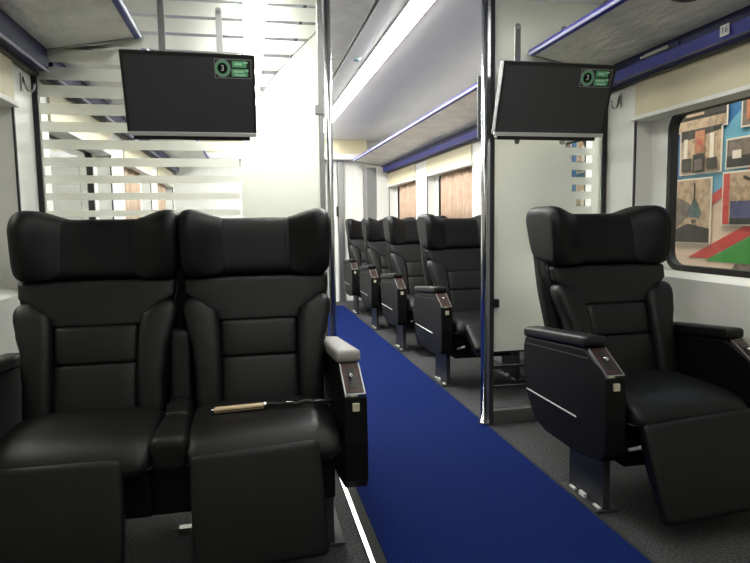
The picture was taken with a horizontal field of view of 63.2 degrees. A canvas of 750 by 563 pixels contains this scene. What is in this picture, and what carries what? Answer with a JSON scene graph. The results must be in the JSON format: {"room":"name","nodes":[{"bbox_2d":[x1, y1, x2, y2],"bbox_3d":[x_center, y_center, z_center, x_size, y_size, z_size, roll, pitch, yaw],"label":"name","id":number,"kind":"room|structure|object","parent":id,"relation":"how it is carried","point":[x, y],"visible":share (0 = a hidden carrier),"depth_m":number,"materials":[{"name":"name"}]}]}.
{"room":"train carriage","nodes":[
{"label":"train carriage","id":0,"kind":"room"},
{"bbox_2d":[0,63,175,354],"bbox_3d":[-1.673,-0.308,3.201,0.120,2.250,10.180,-2,6,-12],"label":"wall","id":1,"kind":"structure","parent":0,"point":[9,301],"depth_m":2.55,"materials":[{"name":"white plastic"}]},
{"bbox_2d":[0,53,20,211],"bbox_3d":[-1.366,0.053,1.883,0.124,1.775,1.384,-2,6,-12],"label":"trim","id":2,"kind":"structure","parent":1,"relation":"attached to","point":[7,97],"depth_m":2.44,"materials":[{"name":"beige"}]},
{"bbox_2d":[19,73,35,92],"bbox_3d":[-1.476,-0.844,2.598,0.057,0.084,0.024,-2,6,-12],"label":"coat hook","id":3,"kind":"object","parent":1,"relation":"attached to","point":[22,81],"visible":1,"depth_m":2.59,"materials":[{"name":"silver metal"}]},
{"bbox_2d":[0,0,141,72],"bbox_3d":[-0.832,-0.845,0.527,0.480,0.234,4.520,-2,6,-12],"label":"luggage rack","id":4,"kind":"object","parent":1,"relation":"attached to","point":[29,29],"visible":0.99,"depth_m":2.43,"materials":[{"name":"grey metal"}]},
{"bbox_2d":[49,134,99,218],"bbox_3d":[-1.808,-0.455,3.611,0.040,0.810,1.360,-2,6,-12],"label":"window","id":5,"kind":"structure","parent":1,"relation":"in","point":[91,187],"depth_m":4.11,"materials":[{"name":"white plastic"}]},
{"bbox_2d":[47,97,113,218],"bbox_3d":[-1.738,-0.112,3.657,0.124,1.775,1.384,-2,6,-12],"label":"trim","id":6,"kind":"structure","parent":1,"relation":"attached to","point":[57,118],"depth_m":3.43,"materials":[{"name":"beige"}]},
{"bbox_2d":[0,45,176,174],"bbox_3d":[-1.609,-0.965,3.154,0.030,0.015,10.180,-2,6,-12],"label":"trim","id":7,"kind":"structure","parent":1,"relation":"attached to","point":[15,60],"depth_m":2.68,"materials":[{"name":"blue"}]},
{"bbox_2d":[48,46,209,172],"bbox_3d":[-1.846,-1.293,5.361,0.480,0.234,5.280,-2,6,-12],"label":"luggage rack","id":8,"kind":"object","parent":1,"relation":"attached to","point":[111,119],"visible":0.21,"depth_m":3.51,"materials":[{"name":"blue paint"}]},
{"bbox_2d":[123,167,141,218],"bbox_3d":[-2.137,-0.619,5.394,0.054,0.735,0.800,-2,6,-12],"label":"window curtain","id":9,"kind":"object","parent":1,"relation":"hanging from","point":[129,187],"visible":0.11,"depth_m":5.26,"materials":[{"name":"beige fabric"}]},
{"bbox_2d":[122,139,152,209],"bbox_3d":[-2.111,-0.276,5.431,0.124,1.775,1.384,-2,6,-12],"label":"trim","id":10,"kind":"structure","parent":1,"relation":"attached to","point":[143,171],"depth_m":5.38,"materials":[{"name":"beige"}]},
{"bbox_2d":[157,183,165,209],"bbox_3d":[-2.480,-0.770,7.026,0.054,0.735,0.950,-2,6,-12],"label":"window curtain","id":11,"kind":"object","parent":1,"relation":"hanging from","point":[160,187],"visible":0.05,"depth_m":7.14,"materials":[{"name":"beige fabric"}]},
{"bbox_2d":[156,167,173,209],"bbox_3d":[-2.483,-0.440,7.205,0.124,1.775,1.384,-2,6,-12],"label":"trim","id":12,"kind":"structure","parent":1,"relation":"attached to","point":[161,171],"depth_m":7.10,"materials":[{"name":"beige"}]},
{"bbox_2d":[174,141,380,300],"bbox_3d":[-1.268,-0.819,8.497,2.850,2.250,0.130,-2,6,-12],"label":"wall","id":13,"kind":"structure","parent":0,"point":[353,171],"depth_m":8.29,"materials":[{"name":"white plastic"}]},
{"bbox_2d":[200,139,366,153],"bbox_3d":[-1.244,-1.830,8.290,2.280,0.200,0.160,-2,6,-12],"label":"trim","id":14,"kind":"structure","parent":13,"relation":"attached to","point":[340,146],"depth_m":8.38,"materials":[{"name":"beige plastic"}]},
{"bbox_2d":[207,153,360,160],"bbox_3d":[-1.233,-1.691,8.285,2.150,0.075,0.200,-2,6,-12],"label":"trim","id":15,"kind":"structure","parent":13,"relation":"attached to","point":[338,157],"depth_m":8.07,"materials":[{"name":"white plastic"}]},
{"bbox_2d":[325,160,345,301],"bbox_3d":[-1.100,-0.683,8.470,1.370,1.980,0.075,-2,6,-12],"label":"door","id":16,"kind":"structure","parent":13,"relation":"in","point":[338,210],"depth_m":8.57,"materials":[{"name":"grey paint"}]},
{"bbox_2d":[363,168,376,219],"bbox_3d":[-0.065,-0.649,8.585,0.130,1.860,0.280,-2,6,-12],"label":"trim","id":17,"kind":"structure","parent":13,"relation":"attached to","point":[369,174],"depth_m":8.40,"materials":[{"name":"grey"}]},
{"bbox_2d":[130,0,608,141],"bbox_3d":[-0.236,-1.516,3.391,3.090,0.080,10.380,-2,6,-12],"label":"ceiling","id":18,"kind":"structure","parent":0,"point":[439,58],"depth_m":4.45,"materials":[{"name":"white plastic"}]},
{"bbox_2d":[118,0,256,140],"bbox_3d":[-0.822,-0.965,2.723,0.557,0.654,0.258,-2,6,-12],"label":"television","id":19,"kind":"object","parent":18,"relation":"hanging from","point":[169,95],"visible":1,"depth_m":2.67,"materials":[{"name":"black plastic"}]},
{"bbox_2d":[243,53,262,56],"bbox_3d":[-0.816,-1.526,4.084,0.126,0.016,0.081,-2,6,-12],"label":"ceiling lamp","id":20,"kind":"object","parent":18,"relation":"attached to","point":[256,54],"depth_m":4.08,"materials":[{"name":"white plastic"}]},
{"bbox_2d":[243,36,264,39],"bbox_3d":[-0.737,-1.492,3.714,0.126,0.016,0.060,-2,6,-12],"label":"ceiling lamp","id":21,"kind":"object","parent":18,"relation":"attached to","point":[244,37],"depth_m":3.72,"materials":[{"name":"white plastic"}]},
{"bbox_2d":[243,19,266,22],"bbox_3d":[-0.670,-1.463,3.405,0.126,0.016,0.050,-2,6,-12],"label":"ceiling lamp","id":22,"kind":"object","parent":18,"relation":"attached to","point":[244,20],"depth_m":3.42,"materials":[{"name":"white plastic"}]},
{"bbox_2d":[287,5,306,61],"bbox_3d":[-0.388,-1.445,3.263,0.023,0.034,9.980,-2,6,-12],"label":"trim","id":23,"kind":"structure","parent":18,"relation":"attached to","point":[302,6],"depth_m":3.69,"materials":[{"name":"silver metal"}]},
{"bbox_2d":[293,0,374,89],"bbox_3d":[-0.215,-1.454,3.298,0.330,0.028,9.980,-2,6,-12],"label":"trim","id":24,"kind":"structure","parent":18,"relation":"attached to","point":[346,16],"depth_m":3.44,"materials":[{"name":"white plastic"}]},
{"bbox_2d":[323,0,379,95],"bbox_3d":[-0.042,-1.456,3.334,0.023,0.034,9.980,-2,6,-12],"label":"trim","id":25,"kind":"structure","parent":18,"relation":"attached to","point":[375,0],"depth_m":3.64,"materials":[{"name":"silver metal"}]},
{"bbox_2d":[353,57,360,61],"bbox_3d":[-0.126,-1.551,4.262,0.060,0.020,0.060,-2,6,-12],"label":"ceiling sensor","id":26,"kind":"object","parent":18,"relation":"attached to","point":[356,59],"visible":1,"depth_m":4.25,"materials":[{"name":"white plastic"}]},
{"bbox_2d":[324,0,435,132],"bbox_3d":[-0.270,-1.682,5.630,0.132,0.016,5.210,-2,6,-12],"label":"recessed light","id":27,"kind":"object","parent":18,"relation":"in","point":[414,10],"visible":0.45,"depth_m":4.00,"materials":[{"name":"white plastic"}]},
{"bbox_2d":[125,300,749,562],"bbox_3d":[-0.204,0.803,3.612,3.090,0.080,10.380,-2,6,-12],"label":"floor","id":28,"kind":"structure","parent":0,"point":[155,538],"depth_m":2.27,"materials":[{"name":"grey carpet"}]},
{"bbox_2d":[0,208,367,562],"bbox_3d":[-0.712,0.327,2.131,1.280,1.164,0.887,-2,6,-12],"label":"seat","id":29,"kind":"object","parent":28,"relation":"on","point":[129,333],"visible":0.99,"depth_m":2.13,"materials":[{"name":"black leather"}]},
{"bbox_2d":[0,406,165,478],"bbox_3d":[-0.945,0.514,1.976,0.475,0.121,0.475,-2,6,-12],"label":"seat cushion","id":30,"kind":"object","parent":29,"relation":"on","point":[49,442],"depth_m":1.82,"materials":[{"name":"black leather"}]},
{"bbox_2d":[149,414,190,471],"bbox_3d":[-0.648,0.513,1.958,0.114,0.112,0.260,-2,6,-12],"label":"armrest","id":31,"kind":"object","parent":29,"relation":"on","point":[169,437],"depth_m":1.84,"materials":[{"name":"black leather"}]},
{"bbox_2d":[164,396,194,423],"bbox_3d":[-0.691,0.482,2.162,0.092,0.122,0.170,-2,6,-12],"label":"armrest","id":32,"kind":"object","parent":29,"relation":"on","point":[185,405],"depth_m":2.14,"materials":[{"name":"black leather"}]},
{"bbox_2d":[211,402,266,412],"bbox_3d":[-0.459,0.426,2.061,0.186,0.022,0.023,-4,6,-13],"label":"handle","id":33,"kind":"object","parent":29,"relation":"on","point":[251,406],"visible":1,"depth_m":2.05,"materials":[{"name":"beige wood"}]},
{"bbox_2d":[186,395,339,465],"bbox_3d":[-0.383,0.495,2.092,0.475,0.121,0.475,-2,6,-12],"label":"seat cushion","id":34,"kind":"object","parent":29,"relation":"on","point":[306,432],"depth_m":1.92,"materials":[{"name":"black leather"}]},
{"bbox_2d":[267,399,332,405],"bbox_3d":[-0.264,0.418,2.111,0.235,0.021,0.032,-2,6,-12],"label":"strap","id":35,"kind":"object","parent":29,"relation":"on","point":[316,401],"visible":1,"depth_m":2.11,"materials":[{"name":"black leather"}]},
{"bbox_2d":[30,0,607,424],"bbox_3d":[-0.131,-0.318,3.080,2.850,2.250,0.075,-2,6,-12],"label":"glass wall","id":36,"kind":"structure","parent":28,"relation":"on","point":[283,167],"depth_m":2.97,"materials":[{"name":"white glass"}]},
{"bbox_2d":[491,23,616,144],"bbox_3d":[0.811,-1.001,2.985,0.562,0.629,0.408,-2,6,-12],"label":"television","id":37,"kind":"object","parent":36,"relation":"attached to","point":[563,102],"visible":0.98,"depth_m":2.86,"materials":[{"name":"black plastic"}]},
{"bbox_2d":[337,474,375,562],"bbox_3d":[0.226,1.015,0.860,0.018,0.010,4.600,-2,6,-12],"label":"trim","id":38,"kind":"structure","parent":28,"relation":"on","point":[366,546],"depth_m":2.21,"materials":[{"name":"silver metal"}]},
{"bbox_2d":[343,219,382,313],"bbox_3d":[-0.008,-0.208,7.627,0.686,1.164,0.925,-2,6,-12],"label":"seat","id":39,"kind":"object","parent":28,"relation":"on","point":[355,239],"visible":0.42,"depth_m":7.68,"materials":[{"name":"black leather"}]},
{"bbox_2d":[347,487,386,562],"bbox_3d":[-0.256,0.791,3.292,0.037,0.006,9.580,-2,6,-12],"label":"trim","id":40,"kind":"structure","parent":28,"relation":"on","point":[376,550],"depth_m":2.20,"materials":[{"name":"grey metal"}]},
{"bbox_2d":[359,217,414,329],"bbox_3d":[0.229,-0.103,6.496,0.686,1.164,0.925,-2,6,-12],"label":"seat","id":41,"kind":"object","parent":28,"relation":"on","point":[372,229],"visible":0.43,"depth_m":6.56,"materials":[{"name":"black leather"}]},
{"bbox_2d":[380,215,446,351],"bbox_3d":[0.454,-0.004,5.424,0.686,1.164,0.925,-2,6,-12],"label":"seat","id":42,"kind":"object","parent":28,"relation":"on","point":[403,249],"visible":0.53,"depth_m":5.49,"materials":[{"name":"black leather"}]},
{"bbox_2d":[406,293,414,310],"bbox_3d":[0.474,0.173,5.340,0.475,0.121,0.475,-2,6,-12],"label":"seat cushion","id":43,"kind":"object","parent":42,"relation":"on","point":[410,306],"depth_m":5.12,"materials":[{"name":"black leather"}]},
{"bbox_2d":[414,214,524,386],"bbox_3d":[0.701,0.105,4.249,0.686,1.164,0.995,-2,6,-12],"label":"seat","id":44,"kind":"object","parent":28,"relation":"on","point":[448,306],"visible":0.6,"depth_m":4.35,"materials":[{"name":"black leather"}]},
{"bbox_2d":[452,310,480,336],"bbox_3d":[0.714,0.279,4.200,0.475,0.121,0.475,-2,6,-12],"label":"seat cushion","id":45,"kind":"object","parent":44,"relation":"on","point":[461,319],"depth_m":4.00,"materials":[{"name":"black leather"}]},
{"bbox_2d":[328,305,651,562],"bbox_3d":[0.156,0.772,3.423,0.824,0.008,9.630,-2,6,-12],"label":"carpet runner","id":46,"kind":"object","parent":28,"relation":"on","point":[443,486],"visible":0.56,"depth_m":2.51,"materials":[{"name":"blue carpet"}]},
{"bbox_2d":[323,0,336,336],"bbox_3d":[-0.219,-0.317,3.044,0.064,2.242,0.064,-2,6,-12],"label":"pole","id":47,"kind":"object","parent":46,"relation":"on","point":[326,3],"visible":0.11,"depth_m":3.00,"materials":[{"name":"silver metal"}]},
{"bbox_2d":[478,0,488,425],"bbox_3d":[0.574,-0.344,3.208,0.064,2.242,0.064,-2,6,-12],"label":"pole","id":48,"kind":"object","parent":46,"relation":"on","point":[483,421],"visible":1,"depth_m":3.19,"materials":[{"name":"silver metal"}]},
{"bbox_2d":[345,306,655,562],"bbox_3d":[0.576,0.762,3.464,0.014,0.007,9.580,-2,6,-12],"label":"trim","id":49,"kind":"structure","parent":46,"relation":"attached to","point":[492,428],"depth_m":2.70,"materials":[{"name":"grey metal"}]},
{"bbox_2d":[524,205,749,526],"bbox_3d":[1.072,0.269,2.480,0.686,1.164,0.925,-2,6,-12],"label":"seat","id":50,"kind":"object","parent":28,"relation":"on","point":[610,374],"visible":1,"depth_m":2.42,"materials":[{"name":"black leather"}]},
{"bbox_2d":[623,370,746,428],"bbox_3d":[1.092,0.446,2.397,0.475,0.121,0.475,-2,6,-12],"label":"seat cushion","id":51,"kind":"object","parent":50,"relation":"on","point":[653,398],"depth_m":2.21,"materials":[{"name":"black leather"}]},
{"bbox_2d":[389,85,749,359],"bbox_3d":[1.234,-0.406,3.802,0.120,2.250,10.180,-2,6,-12],"label":"wall","id":52,"kind":"structure","parent":0,"point":[699,298],"depth_m":3.10,"materials":[{"name":"white plastic"}]},
{"bbox_2d":[376,167,388,219],"bbox_3d":[0.088,-0.652,8.597,0.165,1.860,0.320,-2,6,-12],"label":"trim","id":53,"kind":"structure","parent":52,"relation":"attached to","point":[382,191],"depth_m":8.39,"materials":[{"name":"white plastic"}]},
{"bbox_2d":[396,186,399,218],"bbox_3d":[0.441,-0.885,7.777,0.040,0.810,1.360,-2,6,-12],"label":"window","id":54,"kind":"structure","parent":52,"relation":"in","point":[397,188],"depth_m":8.29,"materials":[{"name":"white plastic"}]},
{"bbox_2d":[387,164,415,215],"bbox_3d":[0.381,-0.537,7.797,0.124,1.775,1.384,-2,6,-12],"label":"trim","id":55,"kind":"structure","parent":52,"relation":"attached to","point":[405,175],"depth_m":7.66,"materials":[{"name":"beige"}]},
{"bbox_2d":[399,181,415,218],"bbox_3d":[0.426,-0.870,7.652,0.054,0.735,1.000,-2,6,-12],"label":"window curtain","id":56,"kind":"object","parent":52,"relation":"hanging from","point":[407,192],"visible":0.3,"depth_m":7.66,"materials":[{"name":"beige fabric"}]},
{"bbox_2d":[353,83,476,172],"bbox_3d":[0.473,-1.371,5.841,0.480,0.234,5.280,-2,6,-12],"label":"luggage rack","id":57,"kind":"object","parent":52,"relation":"attached to","point":[453,123],"visible":0.55,"depth_m":5.61,"materials":[{"name":"grey metal"}]},
{"bbox_2d":[435,175,440,215],"bbox_3d":[0.813,-0.721,6.003,0.040,0.810,1.360,-2,6,-12],"label":"window","id":58,"kind":"structure","parent":52,"relation":"in","point":[438,178],"depth_m":6.56,"materials":[{"name":"white glass"}]},
{"bbox_2d":[425,143,472,213],"bbox_3d":[0.753,-0.373,6.023,0.124,1.775,1.384,-2,6,-12],"label":"trim","id":59,"kind":"structure","parent":52,"relation":"attached to","point":[460,158],"depth_m":5.84,"materials":[{"name":"beige"}]},
{"bbox_2d":[441,166,472,217],"bbox_3d":[0.798,-0.706,5.878,0.054,0.735,1.020,-2,6,-12],"label":"window curtain","id":60,"kind":"object","parent":52,"relation":"hanging from","point":[456,186],"visible":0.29,"depth_m":5.80,"materials":[{"name":"beige fabric"}]},
{"bbox_2d":[480,160,480,193],"bbox_3d":[0.892,-0.878,5.010,0.029,0.330,0.100,-2,6,-12],"label":"case","id":61,"kind":"object","parent":52,"relation":"attached to","point":[480,160],"visible":0.06,"depth_m":5.06,"materials":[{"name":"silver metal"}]},
{"bbox_2d":[494,356,524,375],"bbox_3d":[1.211,0.682,3.729,0.025,0.100,9.850,-2,6,-12],"label":"baseboard","id":62,"kind":"structure","parent":52,"relation":"attached to","point":[497,358],"depth_m":4.42,"materials":[{"name":"grey"}]},
{"bbox_2d":[387,36,749,173],"bbox_3d":[1.151,-1.058,3.724,0.030,0.015,10.180,-2,6,-12],"label":"trim","id":63,"kind":"structure","parent":52,"relation":"attached to","point":[747,39],"depth_m":2.81,"materials":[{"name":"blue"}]},
{"bbox_2d":[565,141,585,205],"bbox_3d":[1.185,-0.556,4.229,0.040,0.810,1.360,-2,6,-12],"label":"window","id":64,"kind":"structure","parent":52,"relation":"in","point":[584,142],"depth_m":3.70,"materials":[{"name":"white plastic"}]},
{"bbox_2d":[611,93,621,109],"bbox_3d":[1.254,-0.937,3.177,0.057,0.084,0.024,-2,6,-12],"label":"coat hook","id":65,"kind":"object","parent":52,"relation":"attached to","point":[619,103],"visible":1,"depth_m":3.17,"materials":[{"name":"silver metal"}]},
{"bbox_2d":[528,0,749,87],"bbox_3d":[1.487,-0.924,1.006,0.480,0.234,4.520,-2,6,-12],"label":"luggage rack","id":66,"kind":"object","parent":52,"relation":"attached to","point":[617,32],"visible":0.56,"depth_m":2.62,"materials":[{"name":"grey metal"}]},
{"bbox_2d":[634,40,678,63],"bbox_3d":[1.268,-1.040,2.771,0.015,0.024,0.310,-2,6,-12],"label":"light","id":67,"kind":"object","parent":66,"relation":"attached to","point":[676,43],"visible":1,"depth_m":2.74,"materials":[{"name":"grey plastic"}]},
{"bbox_2d":[671,0,695,2],"bbox_3d":[1.129,-1.046,2.223,0.119,0.029,0.119,-2,6,-12],"label":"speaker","id":68,"kind":"object","parent":66,"relation":"attached to","point":[680,1],"visible":1,"depth_m":2.27},
{"bbox_2d":[720,23,729,36],"bbox_3d":[1.359,-0.977,2.370,0.005,0.042,0.048,-2,6,-12],"label":"number plate","id":69,"kind":"object","parent":66,"relation":"attached to","point":[724,29],"visible":1,"depth_m":2.37,"materials":[{"name":"white plastic"}]},
{"bbox_2d":[631,42,749,205],"bbox_3d":[1.498,-0.044,2.475,0.124,1.775,1.384,-2,6,-12],"label":"trim","id":70,"kind":"structure","parent":52,"relation":"attached to","point":[722,77],"depth_m":2.65,"materials":[{"name":"beige plastic"}]},
{"bbox_2d":[650,96,749,277],"bbox_3d":[1.557,-0.392,2.455,0.040,0.810,1.360,-2,6,-12],"label":"window","id":71,"kind":"structure","parent":52,"relation":"in","point":[665,132],"depth_m":2.97,"materials":[{"name":"white plastic"}]},
{"label":"outside","id":72,"kind":"structure","parent":0,"visible":0},
{"bbox_2d":[565,99,749,270],"bbox_3d":[2.242,-0.902,4.901,0.088,3.000,6.000,-2,6,-12],"label":"window","id":73,"kind":"structure","parent":72,"point":[713,209],"depth_m":4.24,"materials":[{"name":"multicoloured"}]},
{"bbox_2d":[576,185,583,205],"bbox_3d":[2.025,-0.784,5.800,0.005,0.300,0.420,-2,6,-12],"label":"print","id":74,"kind":"object","parent":73,"relation":"attached to","point":[579,188],"depth_m":5.94,"materials":[{"name":"beige"}]},
{"bbox_2d":[577,141,584,171],"bbox_3d":[2.019,-1.202,5.760,0.005,0.300,0.420,-2,6,-12],"label":"print","id":75,"kind":"object","parent":73,"relation":"attached to","point":[580,158],"depth_m":5.90,"materials":[{"name":"beige"}]},
{"bbox_2d":[675,176,712,243],"bbox_3d":[2.318,-0.513,4.455,0.006,0.474,0.374,-2,6,-12],"label":"print","id":76,"kind":"object","parent":73,"relation":"attached to","point":[694,211],"depth_m":4.42,"materials":[{"name":"beige paper"}]},
{"bbox_2d":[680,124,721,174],"bbox_3d":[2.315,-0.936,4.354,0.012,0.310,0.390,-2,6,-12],"label":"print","id":77,"kind":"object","parent":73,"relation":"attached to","point":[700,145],"depth_m":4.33,"materials":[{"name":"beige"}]},
{"bbox_2d":[679,124,723,175],"bbox_3d":[2.324,-0.936,4.356,0.006,0.334,0.414,-2,6,-12],"label":"print","id":78,"kind":"object","parent":73,"relation":"on","point":[701,151],"depth_m":4.33,"materials":[{"name":"beige"}]},
{"bbox_2d":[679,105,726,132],"bbox_3d":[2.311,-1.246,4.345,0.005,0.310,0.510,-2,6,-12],"label":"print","id":79,"kind":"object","parent":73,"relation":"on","point":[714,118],"depth_m":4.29},
{"bbox_2d":[679,104,728,134],"bbox_3d":[2.316,-1.246,4.346,0.006,0.334,0.534,-2,6,-12],"label":"print","id":80,"kind":"object","parent":73,"relation":"on","point":[717,118],"depth_m":4.29,"materials":[{"name":"beige"}]},
{"bbox_2d":[721,169,749,225],"bbox_3d":[2.446,-0.531,3.834,0.006,0.364,0.694,-2,6,-12],"label":"print","id":81,"kind":"object","parent":73,"relation":"attached to","point":[735,183],"depth_m":4.05,"materials":[{"name":"multicoloured"}]},
{"bbox_2d":[725,135,749,169],"bbox_3d":[2.403,-0.847,3.991,0.006,0.204,0.274,-2,6,-12],"label":"print","id":82,"kind":"object","parent":73,"relation":"on","point":[737,147],"depth_m":4.03,"materials":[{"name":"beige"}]},
{"bbox_2d":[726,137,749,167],"bbox_3d":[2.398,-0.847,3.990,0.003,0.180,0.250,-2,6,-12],"label":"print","id":83,"kind":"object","parent":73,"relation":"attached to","point":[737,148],"depth_m":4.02,"materials":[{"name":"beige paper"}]},
{"bbox_2d":[741,101,749,127],"bbox_3d":[2.430,-1.176,3.802,0.006,0.374,0.354,-2,6,-12],"label":"print","id":84,"kind":"object","parent":73,"relation":"attached to","point":[745,105],"depth_m":3.95,"materials":[{"name":"orange"}]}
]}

